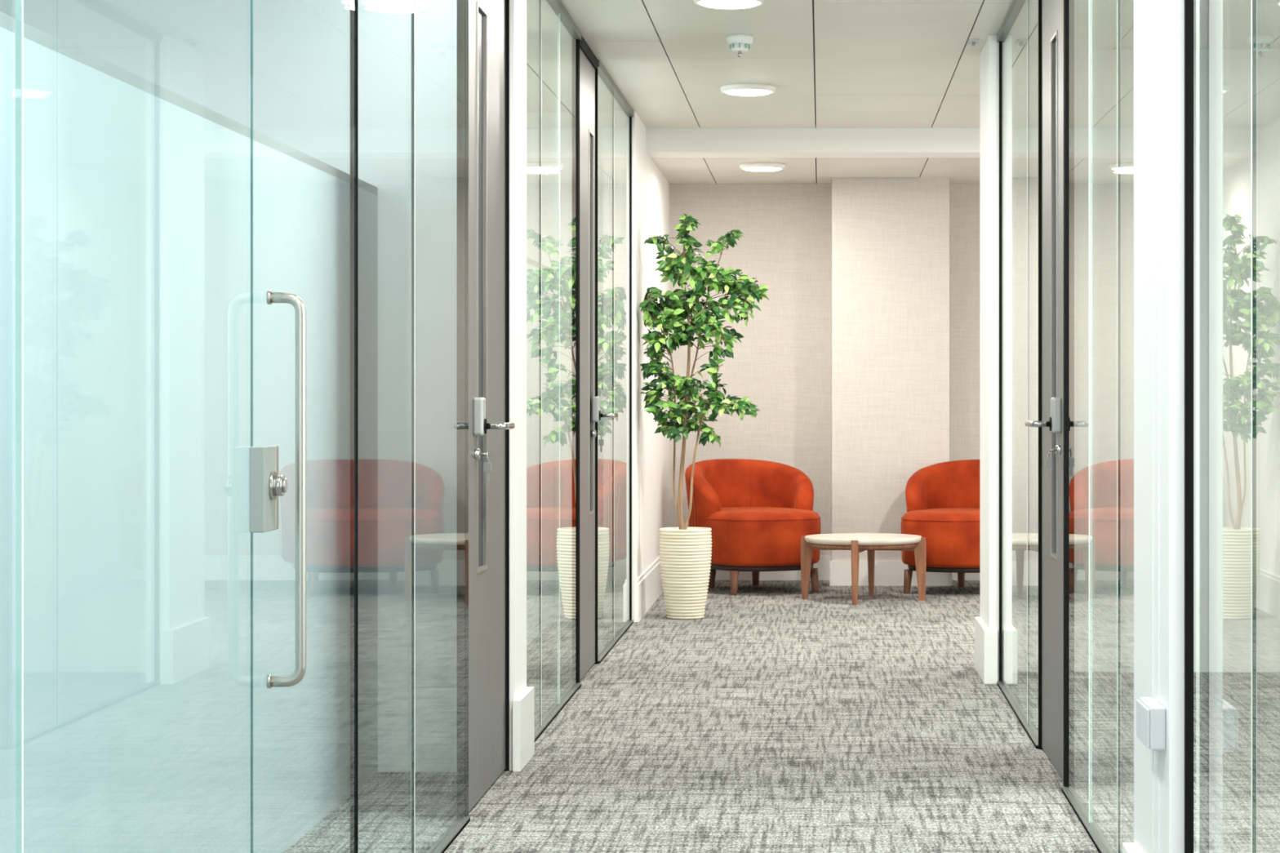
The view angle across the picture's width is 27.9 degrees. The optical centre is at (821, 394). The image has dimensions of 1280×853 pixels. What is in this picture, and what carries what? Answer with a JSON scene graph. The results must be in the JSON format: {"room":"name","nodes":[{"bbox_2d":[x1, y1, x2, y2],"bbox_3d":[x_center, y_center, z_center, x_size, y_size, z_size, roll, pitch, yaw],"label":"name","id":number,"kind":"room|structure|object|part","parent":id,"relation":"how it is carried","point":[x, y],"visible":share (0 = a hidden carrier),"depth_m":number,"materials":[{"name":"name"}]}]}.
{"room":"office corridor","nodes":[
{"label":"office corridor","id":0,"kind":"room"},
{"bbox_2d":[0,0,457,772],"bbox_3d":[-2.125,-0.140,7.950,2.050,2.580,0.300,0,0,0],"label":"wall","id":1,"kind":"structure","parent":0,"point":[197,51],"depth_m":7.80,"materials":[{"name":"white paint"}]},
{"bbox_2d":[457,0,515,817],"bbox_3d":[-0.926,-0.140,7.370,0.117,2.580,0.920,0,0,0],"label":"door","id":2,"kind":"structure","parent":1,"relation":"in","point":[489,425],"depth_m":7.36,"materials":[{"name":"grey metal"}]},
{"bbox_3d":[-0.976,-0.300,7.260,0.008,1.580,0.190,0,0,0],"label":"vision panel","id":3,"kind":"part","parent":2,"relation":"part of","materials":[{"name":"clear glass"}]},
{"bbox_2d":[480,452,491,481],"bbox_3d":[-0.934,0.201,7.120,0.032,0.083,0.027,0,0,0],"label":"bunch","id":4,"kind":"object","parent":2,"relation":"hanging from","point":[486,465],"visible":1,"depth_m":7.11,"materials":[{"name":"silver metal"}]},
{"bbox_3d":[-0.887,0.088,7.173,0.055,0.020,0.148,0,0,22],"label":"lever handle","id":5,"kind":"part","parent":2,"relation":"part of","materials":[{"name":"silver metal"}]},
{"bbox_2d":[526,0,581,742],"bbox_3d":[-0.963,-0.141,9.135,0.032,2.581,1.930,0,0,0],"label":"glass panel","id":6,"kind":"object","parent":1,"relation":"in","point":[553,36],"depth_m":9.18,"materials":[{"name":"grey"}]},
{"bbox_3d":[-0.965,-0.140,8.479,0.007,2.556,0.618,0,0,0],"label":"glass pane","id":7,"kind":"part","parent":6,"relation":"part of","materials":[{"name":"teal"}]},
{"bbox_3d":[-0.965,-0.140,9.095,0.007,2.556,0.606,0,0,0],"label":"glass pane","id":8,"kind":"part","parent":6,"relation":"part of","materials":[{"name":"clear glass"}]},
{"bbox_3d":[-0.965,-0.140,9.751,0.007,2.556,0.698,0,0,0],"label":"glass pane","id":9,"kind":"part","parent":6,"relation":"part of","materials":[{"name":"clear glass"}]},
{"bbox_2d":[526,111,528,257],"bbox_3d":[-2.125,-0.140,13.015,2.050,2.580,0.130,0,0,0],"label":"wall","id":10,"kind":"structure","parent":0,"point":[526,112],"depth_m":12.95,"materials":[{"name":"white paint"}]},
{"bbox_2d":[631,111,669,622],"bbox_3d":[-1.020,-0.140,14.387,0.160,2.580,2.945,0,0,0],"label":"wall","id":11,"kind":"structure","parent":0,"point":[650,187],"depth_m":13.61,"materials":[{"name":"white paint"}]},
{"bbox_2d":[597,59,633,663],"bbox_3d":[-0.963,-0.141,11.922,0.032,2.581,1.985,0,0,0],"label":"window","id":12,"kind":"structure","parent":11,"relation":"in","point":[615,113],"depth_m":11.80,"materials":[{"name":"grey"}]},
{"bbox_3d":[-0.965,-0.140,11.399,0.007,2.556,0.938,0,0,0],"label":"glass pane","id":13,"kind":"part","parent":12,"relation":"part of","materials":[{"name":"teal"}]},
{"bbox_3d":[-0.965,-0.140,12.393,0.007,2.556,1.043,0,0,0],"label":"glass pane","id":14,"kind":"part","parent":12,"relation":"part of","materials":[{"name":"clear glass"}]},
{"bbox_2d":[635,556,663,622],"bbox_3d":[-0.931,1.045,14.395,0.018,0.210,2.930,0,0,0],"label":"baseboard","id":15,"kind":"structure","parent":11,"relation":"attached to","point":[648,586],"depth_m":13.60,"materials":[{"name":"white"}]},
{"bbox_2d":[283,580,1279,852],"bbox_3d":[0.050,1.210,7.200,6.700,0.120,17.600,0,0,0],"label":"floor","id":16,"kind":"structure","parent":0,"point":[774,720],"depth_m":8.12,"materials":[{"name":"carpet"}]},
{"bbox_2d":[14,0,23,852],"bbox_3d":[-0.963,-0.141,2.868,0.032,2.581,2.935,0,0,0],"label":"window","id":17,"kind":"structure","parent":16,"relation":"on","point":[19,4],"depth_m":3.08,"materials":[{"name":"grey"}]},
{"bbox_2d":[0,11,377,852],"bbox_3d":[-1.560,0.260,4.145,0.420,1.780,7.290,0,0,0],"label":"glass partition","id":18,"kind":"object","parent":16,"relation":"on","point":[137,191],"visible":0.93,"depth_m":5.32,"materials":[{"name":"grey"}]},
{"bbox_3d":[-1.560,-0.618,4.145,0.420,0.025,7.290,0,0,0],"label":"rail","id":19,"kind":"part","parent":18,"relation":"part of","materials":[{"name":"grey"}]},
{"bbox_2d":[248,0,358,852],"bbox_3d":[-0.940,-0.144,4.795,0.094,2.573,1.000,0,0,0],"label":"door","id":20,"kind":"structure","parent":16,"relation":"on","point":[265,484],"depth_m":4.43,"materials":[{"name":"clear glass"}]},
{"bbox_3d":[-0.948,0.160,4.401,0.025,0.144,0.023,0,0,0],"label":"keep plate","id":21,"kind":"part","parent":20,"relation":"part of","materials":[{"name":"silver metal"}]},
{"bbox_3d":[-0.926,0.165,4.440,0.066,0.685,0.019,0,0,0],"label":"pull handle","id":22,"kind":"part","parent":20,"relation":"part of","materials":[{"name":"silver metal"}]},
{"bbox_2d":[350,0,470,852],"bbox_3d":[-0.963,-0.141,6.100,0.032,2.581,1.610,0,0,0],"label":"window","id":23,"kind":"structure","parent":16,"relation":"on","point":[444,842],"depth_m":6.51,"materials":[{"name":"grey"}]},
{"bbox_3d":[-0.967,-0.140,5.667,0.007,2.556,0.743,0,0,1],"label":"glass pane","id":24,"kind":"part","parent":23,"relation":"part of","materials":[{"name":"teal"}]},
{"bbox_2d":[509,0,526,770],"bbox_3d":[-0.970,-0.140,7.997,0.060,2.580,0.335,0,0,0],"label":"pier","id":25,"kind":"object","parent":16,"relation":"on","point":[517,8],"visible":0.56,"depth_m":7.91,"materials":[{"name":"white paint"}]},
{"bbox_2d":[512,686,534,771],"bbox_3d":[-0.929,1.042,8.000,0.023,0.215,0.380,0,0,0],"label":"baseboard","id":26,"kind":"object","parent":16,"relation":"on","point":[523,706],"visible":1,"depth_m":7.90,"materials":[{"name":"white"}]},
{"bbox_2d":[578,35,617,682],"bbox_3d":[-0.926,-0.140,10.515,0.117,2.580,0.830,0,0,0],"label":"door","id":27,"kind":"structure","parent":16,"relation":"on","point":[589,412],"depth_m":10.51,"materials":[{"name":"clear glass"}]},
{"bbox_3d":[-0.976,-0.300,10.710,0.008,1.580,0.190,0,0,0],"label":"vision panel","id":28,"kind":"part","parent":27,"relation":"part of","materials":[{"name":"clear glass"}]},
{"bbox_2d":[595,432,604,452],"bbox_3d":[-0.934,0.201,10.795,0.032,0.083,0.027,0,0,0],"label":"bunch","id":29,"kind":"object","parent":27,"relation":"hanging from","point":[601,442],"visible":1,"depth_m":10.78,"materials":[{"name":"silver metal"}]},
{"bbox_3d":[-0.887,0.088,10.848,0.055,0.020,0.148,0,0,22],"label":"lever handle","id":30,"kind":"part","parent":27,"relation":"part of","materials":[{"name":"silver metal"}]},
{"bbox_2d":[639,213,769,619],"bbox_3d":[-0.598,0.107,13.148,0.669,2.087,0.472,0,0,0],"label":"potted tree","id":31,"kind":"object","parent":16,"relation":"on","point":[685,552],"visible":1,"depth_m":13.06,"materials":[{"name":"green plant"}]},
{"bbox_3d":[-0.698,0.919,13.160,0.275,0.462,0.275,0,0,0],"label":"pot","id":32,"kind":"part","parent":31,"relation":"part of","materials":[{"name":"beige ceramic"}]},
{"bbox_2d":[684,458,821,595],"bbox_3d":[-0.394,0.769,15.062,0.771,0.762,0.898,0,0,-25],"label":"armchair","id":33,"kind":"object","parent":16,"relation":"on","point":[757,513],"visible":0.89,"depth_m":14.85,"materials":[{"name":"orange fabric"}]},
{"bbox_3d":[-0.650,1.081,15.279,0.052,0.138,0.058,0,0,-25],"label":"leg","id":34,"kind":"part","parent":33,"relation":"part of","materials":[{"name":"brown wood"}]},
{"bbox_3d":[-0.499,1.081,14.694,0.054,0.138,0.053,0,0,-25],"label":"leg","id":35,"kind":"part","parent":33,"relation":"part of","materials":[{"name":"brown wood"}]},
{"bbox_3d":[-0.464,0.679,15.212,0.766,0.582,0.566,0,0,-25],"label":"backrest","id":36,"kind":"part","parent":33,"relation":"part of","materials":[{"name":"orange fabric"}]},
{"bbox_3d":[-0.396,1.081,15.397,0.052,0.138,0.058,0,0,-25],"label":"leg","id":37,"kind":"part","parent":33,"relation":"part of","materials":[{"name":"brown wood"}]},
{"bbox_3d":[-0.378,1.000,15.027,0.610,0.031,0.710,0,0,-25],"label":"frame","id":38,"kind":"part","parent":33,"relation":"part of","materials":[{"name":"black"}]},
{"bbox_3d":[-0.378,0.828,15.027,0.682,0.315,0.822,0,0,-25],"label":"seat","id":39,"kind":"part","parent":33,"relation":"part of","materials":[{"name":"orange fabric"}]},
{"bbox_3d":[-0.044,1.081,14.906,0.054,0.138,0.053,0,0,-25],"label":"leg","id":40,"kind":"part","parent":33,"relation":"part of","materials":[{"name":"brown wood"}]},
{"bbox_2d":[800,533,926,604],"bbox_3d":[0.235,0.972,14.340,0.656,0.356,0.656,0,0,33],"label":"coffee table","id":41,"kind":"object","parent":16,"relation":"on","point":[857,543],"visible":1,"depth_m":14.27,"materials":[{"name":"brown wood"}]},
{"bbox_3d":[-0.082,0.974,14.390,0.066,0.352,0.036,0,0,9],"label":"leg","id":42,"kind":"part","parent":41,"relation":"part of","materials":[{"name":"brown wood"}]},
{"bbox_3d":[0.185,0.974,14.023,0.036,0.352,0.066,0,0,9],"label":"leg","id":43,"kind":"part","parent":41,"relation":"part of","materials":[{"name":"brown wood"}]},
{"bbox_3d":[0.235,0.850,14.340,0.465,0.044,0.465,0,0,-36],"label":"cross rail","id":44,"kind":"part","parent":41,"relation":"part of","materials":[{"name":"brown wood"}]},
{"bbox_3d":[0.285,0.974,14.657,0.036,0.352,0.066,0,0,9],"label":"leg","id":45,"kind":"part","parent":41,"relation":"part of","materials":[{"name":"brown wood"}]},
{"bbox_3d":[0.552,0.974,14.290,0.066,0.352,0.036,0,0,9],"label":"leg","id":46,"kind":"part","parent":41,"relation":"part of","materials":[{"name":"brown wood"}]},
{"bbox_2d":[900,459,979,594],"bbox_3d":[0.847,0.769,14.953,0.771,0.762,0.898,0,0,23],"label":"armchair","id":47,"kind":"object","parent":16,"relation":"on","point":[943,499],"visible":0.45,"depth_m":14.72,"materials":[{"name":"orange fabric"}]},
{"bbox_3d":[0.503,1.081,14.785,0.054,0.138,0.053,0,0,23],"label":"leg","id":48,"kind":"part","parent":47,"relation":"part of","materials":[{"name":"brown wood"}]},
{"bbox_3d":[0.832,0.828,14.918,0.682,0.315,0.822,0,0,23],"label":"seat","id":49,"kind":"part","parent":47,"relation":"part of","materials":[{"name":"orange fabric"}]},
{"bbox_3d":[0.911,0.679,15.105,0.766,0.582,0.566,0,0,23],"label":"backrest","id":50,"kind":"part","parent":47,"relation":"part of","materials":[{"name":"orange fabric"}]},
{"bbox_3d":[0.832,1.000,14.918,0.610,0.031,0.710,0,0,23],"label":"frame","id":51,"kind":"part","parent":47,"relation":"part of","materials":[{"name":"black"}]},
{"bbox_3d":[0.837,1.081,15.288,0.052,0.138,0.058,0,0,23],"label":"leg","id":52,"kind":"part","parent":47,"relation":"part of","materials":[{"name":"brown wood"}]},
{"bbox_2d":[979,34,999,680],"bbox_3d":[0.713,-0.140,10.460,0.094,2.580,0.580,0,0,0],"label":"pier","id":53,"kind":"object","parent":16,"relation":"on","point":[989,55],"visible":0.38,"depth_m":10.17,"materials":[{"name":"white paint"}]},
{"bbox_2d":[974,617,997,684],"bbox_3d":[0.672,1.042,10.460,0.055,0.215,0.620,0,0,0],"label":"baseboard","id":54,"kind":"structure","parent":53,"relation":"attached to","point":[985,640],"depth_m":10.15,"materials":[{"name":"white paint"}]},
{"bbox_2d":[996,0,1038,748],"bbox_3d":[0.713,-0.141,9.240,0.032,2.581,1.860,0,0,0],"label":"glass partition","id":55,"kind":"structure","parent":16,"relation":"on","point":[1017,37],"depth_m":9.17,"materials":[{"name":"grey"}]},
{"bbox_3d":[0.715,-0.140,9.506,0.007,2.556,1.328,0,0,0],"label":"glass pane","id":56,"kind":"part","parent":55,"relation":"part of","materials":[{"name":"clear glass"}]},
{"bbox_3d":[0.715,-0.140,8.574,0.007,2.556,0.528,0,0,0],"label":"glass pane","id":57,"kind":"part","parent":55,"relation":"part of","materials":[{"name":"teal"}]},
{"bbox_2d":[1024,0,1064,786],"bbox_3d":[0.676,-0.140,7.870,0.117,2.580,0.880,0,0,0],"label":"door","id":58,"kind":"structure","parent":16,"relation":"on","point":[1051,423],"depth_m":7.92,"materials":[{"name":"grey metal"}]},
{"bbox_3d":[0.636,0.088,7.692,0.055,0.020,0.148,0,0,-22],"label":"lever handle","id":59,"kind":"part","parent":58,"relation":"part of","materials":[{"name":"silver metal"}]},
{"bbox_2d":[1044,448,1056,475],"bbox_3d":[0.684,0.201,7.640,0.032,0.083,0.027,0,0,0],"label":"bunch","id":60,"kind":"object","parent":58,"relation":"hanging from","point":[1048,461],"visible":1,"depth_m":7.63,"materials":[{"name":"silver metal"}]},
{"bbox_3d":[0.726,-0.300,7.830,0.008,1.580,0.190,0,0,0],"label":"vision panel","id":61,"kind":"part","parent":58,"relation":"part of","materials":[{"name":"clear glass"}]},
{"bbox_2d":[1061,0,1120,852],"bbox_3d":[0.713,-0.141,6.420,0.032,2.581,2.020,0,0,0],"label":"glass partition","id":62,"kind":"structure","parent":16,"relation":"on","point":[1091,788],"depth_m":6.77,"materials":[{"name":"grey"}]},
{"bbox_3d":[0.715,-0.140,7.116,0.007,2.556,0.628,0,0,0],"label":"glass pane","id":63,"kind":"part","parent":62,"relation":"part of","materials":[{"name":"clear glass"}]},
{"bbox_3d":[0.715,-0.140,6.475,0.007,2.556,0.646,0,0,0],"label":"glass pane","id":64,"kind":"part","parent":62,"relation":"part of","materials":[{"name":"clear glass"}]},
{"bbox_3d":[0.715,-0.140,5.779,0.007,2.556,0.738,0,0,0],"label":"glass pane","id":65,"kind":"part","parent":62,"relation":"part of","materials":[{"name":"teal"}]},
{"bbox_2d":[1133,0,1184,852],"bbox_3d":[0.679,-0.140,5.135,0.042,2.580,0.550,0,0,0],"label":"pier","id":66,"kind":"object","parent":16,"relation":"on","point":[1158,24],"visible":1,"depth_m":4.98,"materials":[{"name":"white paint"}]},
{"bbox_2d":[1122,842,1139,852],"bbox_3d":[0.669,1.050,5.135,0.062,0.200,0.590,0,0,0],"label":"baseboard","id":67,"kind":"structure","parent":66,"relation":"attached to","point":[1127,847],"depth_m":5.37,"materials":[{"name":"white"}]},
{"bbox_2d":[1136,697,1165,750],"bbox_3d":[0.642,0.641,4.990,0.036,0.082,0.180,0,0,0],"label":"box","id":68,"kind":"object","parent":66,"relation":"attached to","point":[1150,713],"visible":1,"depth_m":4.91,"materials":[{"name":"white plastic"}]},
{"bbox_3d":[0.627,0.641,4.990,0.006,0.074,0.170,0,0,0],"label":"lid","id":69,"kind":"part","parent":68,"relation":"part of","materials":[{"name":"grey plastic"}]},
{"bbox_2d":[1184,0,1257,852],"bbox_3d":[0.709,-0.141,3.130,0.040,2.581,3.460,0,0,0],"label":"window","id":70,"kind":"structure","parent":16,"relation":"on","point":[1188,4],"depth_m":4.85,"materials":[{"name":"grey"}]},
{"bbox_3d":[0.715,-0.140,2.814,0.007,2.556,2.828,0,0,0],"label":"glass pane","id":71,"kind":"part","parent":70,"relation":"part of","materials":[{"name":"teal"}]},
{"bbox_2d":[645,124,979,157],"bbox_3d":[1.125,-1.435,13.893,4.150,0.270,0.325,0,0,0],"label":"beam","id":72,"kind":"structure","parent":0,"point":[700,142],"depth_m":13.73,"materials":[{"name":"white paint"}]},
{"bbox_2d":[650,157,979,183],"bbox_3d":[1.100,-1.375,15.015,4.200,0.140,1.930,0,0,0],"label":"ceiling","id":73,"kind":"structure","parent":0,"point":[675,170],"depth_m":14.84,"materials":[{"name":"grey"}]},
{"bbox_3d":[-0.804,-1.315,14.960,0.302,0.020,1.800,0,0,0],"label":"panel","id":74,"kind":"part","parent":73,"relation":"part of","materials":[{"name":"tile"}]},
{"bbox_3d":[-0.340,-1.315,14.720,0.614,0.020,1.314,0,0,0],"label":"panel","id":75,"kind":"part","parent":73,"relation":"part of","materials":[{"name":"tile"}]},
{"bbox_2d":[739,162,785,171],"bbox_3d":[-0.335,-1.286,14.500,0.260,0.037,0.260,0,0,0],"label":"recessed light","id":76,"kind":"object","parent":73,"relation":"in","point":[753,166],"visible":1,"depth_m":14.41,"materials":[{"name":"white plastic"}]},
{"bbox_2d":[742,167,782,171],"bbox_3d":[-0.335,-1.286,14.500,0.222,0.035,0.222,0,0,0],"label":"diffuser","id":77,"kind":"object","parent":76,"relation":"attached to","point":[753,169],"depth_m":14.45,"materials":[{"name":"white plastic"}]},
{"bbox_3d":[-0.340,-1.315,15.620,0.614,0.020,0.474,0,0,0],"label":"panel","id":78,"kind":"part","parent":73,"relation":"part of","materials":[{"name":"tile"}]},
{"bbox_3d":[0.018,-1.315,15.621,0.090,0.020,0.477,0,0,0],"label":"panel","id":79,"kind":"part","parent":73,"relation":"part of","materials":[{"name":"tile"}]},
{"bbox_3d":[0.280,-1.315,14.720,0.614,0.020,1.314,0,0,0],"label":"panel","id":80,"kind":"part","parent":73,"relation":"part of","materials":[{"name":"tile"}]},
{"bbox_3d":[0.900,-1.315,15.620,0.614,0.020,0.474,0,0,0],"label":"panel","id":81,"kind":"part","parent":73,"relation":"part of","materials":[{"name":"tile"}]},
{"bbox_3d":[0.900,-1.315,14.720,0.614,0.020,1.314,0,0,0],"label":"panel","id":82,"kind":"part","parent":73,"relation":"part of","materials":[{"name":"tile"}]},
{"bbox_2d":[669,180,979,555],"bbox_3d":[1.125,-0.150,15.930,4.450,2.600,0.140,0,0,0],"label":"wall","id":83,"kind":"structure","parent":0,"point":[782,361],"depth_m":15.86,"materials":[{"name":"fabric"}]},
{"bbox_2d":[715,555,979,580],"bbox_3d":[1.140,1.075,15.850,4.120,0.150,0.020,0,0,0],"label":"baseboard","id":84,"kind":"structure","parent":83,"relation":"attached to","point":[823,565],"depth_m":15.84,"materials":[{"name":"white paint"}]},
{"bbox_2d":[831,177,949,560],"bbox_3d":[0.417,-0.079,15.630,0.706,2.457,0.459,0,0,0],"label":"wall pier","id":85,"kind":"object","parent":83,"relation":"attached to","point":[891,235],"visible":0.79,"depth_m":15.40,"materials":[{"name":"fabric"}]},
{"bbox_2d":[829,560,951,586],"bbox_3d":[0.417,1.075,15.393,0.735,0.150,0.015,0,0,0],"label":"baseboard","id":86,"kind":"object","parent":85,"relation":"attached to","point":[886,573],"visible":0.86,"depth_m":15.38,"materials":[{"name":"white paint"}]},
{"bbox_2d":[526,0,1279,128],"bbox_3d":[0.050,-1.500,6.065,6.700,0.140,15.330,0,0,0],"label":"ceiling","id":87,"kind":"structure","parent":0,"point":[830,64],"depth_m":10.73,"materials":[{"name":"grey paint"}]},
{"bbox_3d":[-0.960,-1.440,8.935,0.614,0.020,2.844,0,0,0],"label":"panel","id":88,"kind":"part","parent":87,"relation":"part of","materials":[{"name":"tile"}]},
{"bbox_3d":[-0.960,-1.440,12.045,0.614,0.020,3.364,0,0,0],"label":"panel","id":89,"kind":"part","parent":87,"relation":"part of","materials":[{"name":"tile"}]},
{"bbox_3d":[-0.340,-1.440,9.455,0.614,0.020,2.844,0,0,0],"label":"panel","id":90,"kind":"part","parent":87,"relation":"part of","materials":[{"name":"tile"}]},
{"bbox_2d":[693,0,764,8],"bbox_3d":[-0.330,-1.411,9.180,0.260,0.037,0.260,0,0,0],"label":"recessed light","id":91,"kind":"object","parent":87,"relation":"in","point":[721,4],"visible":1,"depth_m":9.15,"materials":[{"name":"white plastic"}]},
{"bbox_2d":[726,33,753,57],"bbox_3d":[-0.325,-1.387,10.200,0.108,0.085,0.108,0,0,0],"label":"smoke detector","id":92,"kind":"object","parent":87,"relation":"attached to","point":[740,42],"visible":1,"depth_m":10.17,"materials":[{"name":"white paint"}]},
{"bbox_3d":[-0.340,-1.440,12.305,0.614,0.020,2.844,0,0,0],"label":"panel","id":93,"kind":"part","parent":87,"relation":"part of","materials":[{"name":"tile"}]},
{"bbox_2d":[720,83,776,95],"bbox_3d":[-0.340,-1.411,11.880,0.260,0.037,0.260,0,0,0],"label":"recessed light","id":94,"kind":"object","parent":87,"relation":"in","point":[735,89],"visible":1,"depth_m":11.80,"materials":[{"name":"white plastic"}]},
{"bbox_2d":[724,88,772,95],"bbox_3d":[-0.340,-1.411,11.880,0.222,0.035,0.222,0,0,0],"label":"diffuser","id":95,"kind":"object","parent":94,"relation":"attached to","point":[731,91],"depth_m":11.82,"materials":[{"name":"white plastic"}]},
{"bbox_3d":[0.280,-1.440,12.965,0.614,0.020,1.524,0,0,0],"label":"panel","id":96,"kind":"part","parent":87,"relation":"part of","materials":[{"name":"tile"}]},
{"bbox_3d":[0.280,-1.440,10.775,0.614,0.020,2.844,0,0,0],"label":"panel","id":97,"kind":"part","parent":87,"relation":"part of","materials":[{"name":"tile"}]},
{"bbox_3d":[0.280,-1.440,7.925,0.614,0.020,2.844,0,0,0],"label":"panel","id":98,"kind":"part","parent":87,"relation":"part of","materials":[{"name":"tile"}]},
{"bbox_3d":[0.900,-1.440,12.965,0.614,0.020,1.524,0,0,0],"label":"panel","id":99,"kind":"part","parent":87,"relation":"part of","materials":[{"name":"tile"}]},
{"bbox_2d":[967,38,979,45],"bbox_3d":[0.615,-1.421,10.350,0.040,0.018,0.120,0,0,0],"label":"bracket","id":100,"kind":"object","parent":87,"relation":"attached to","point":[973,42],"visible":1,"depth_m":10.32,"materials":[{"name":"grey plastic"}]},
{"bbox_3d":[0.900,-1.440,10.775,0.614,0.020,2.844,0,0,0],"label":"panel","id":101,"kind":"part","parent":87,"relation":"part of","materials":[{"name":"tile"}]},
{"bbox_3d":[0.900,-1.440,7.925,0.614,0.020,2.844,0,0,0],"label":"panel","id":102,"kind":"part","parent":87,"relation":"part of","materials":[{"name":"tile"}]},
{"bbox_3d":[1.520,-1.440,10.775,0.614,0.020,2.844,0,0,0],"label":"panel","id":103,"kind":"part","parent":87,"relation":"part of","materials":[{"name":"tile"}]},
{"bbox_3d":[1.520,-1.440,7.925,0.614,0.020,2.844,0,0,0],"label":"panel","id":104,"kind":"part","parent":87,"relation":"part of","materials":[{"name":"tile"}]},
{"bbox_3d":[2.140,-1.440,10.775,0.614,0.020,2.844,0,0,0],"label":"panel","id":105,"kind":"part","parent":87,"relation":"part of","materials":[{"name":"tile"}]},
{"bbox_2d":[1113,48,1279,672],"bbox_3d":[1.980,-0.140,10.675,2.440,2.580,0.150,0,0,0],"label":"wall","id":106,"kind":"structure","parent":0,"point":[1222,77],"depth_m":10.60,"materials":[{"name":"white"}]}
]}

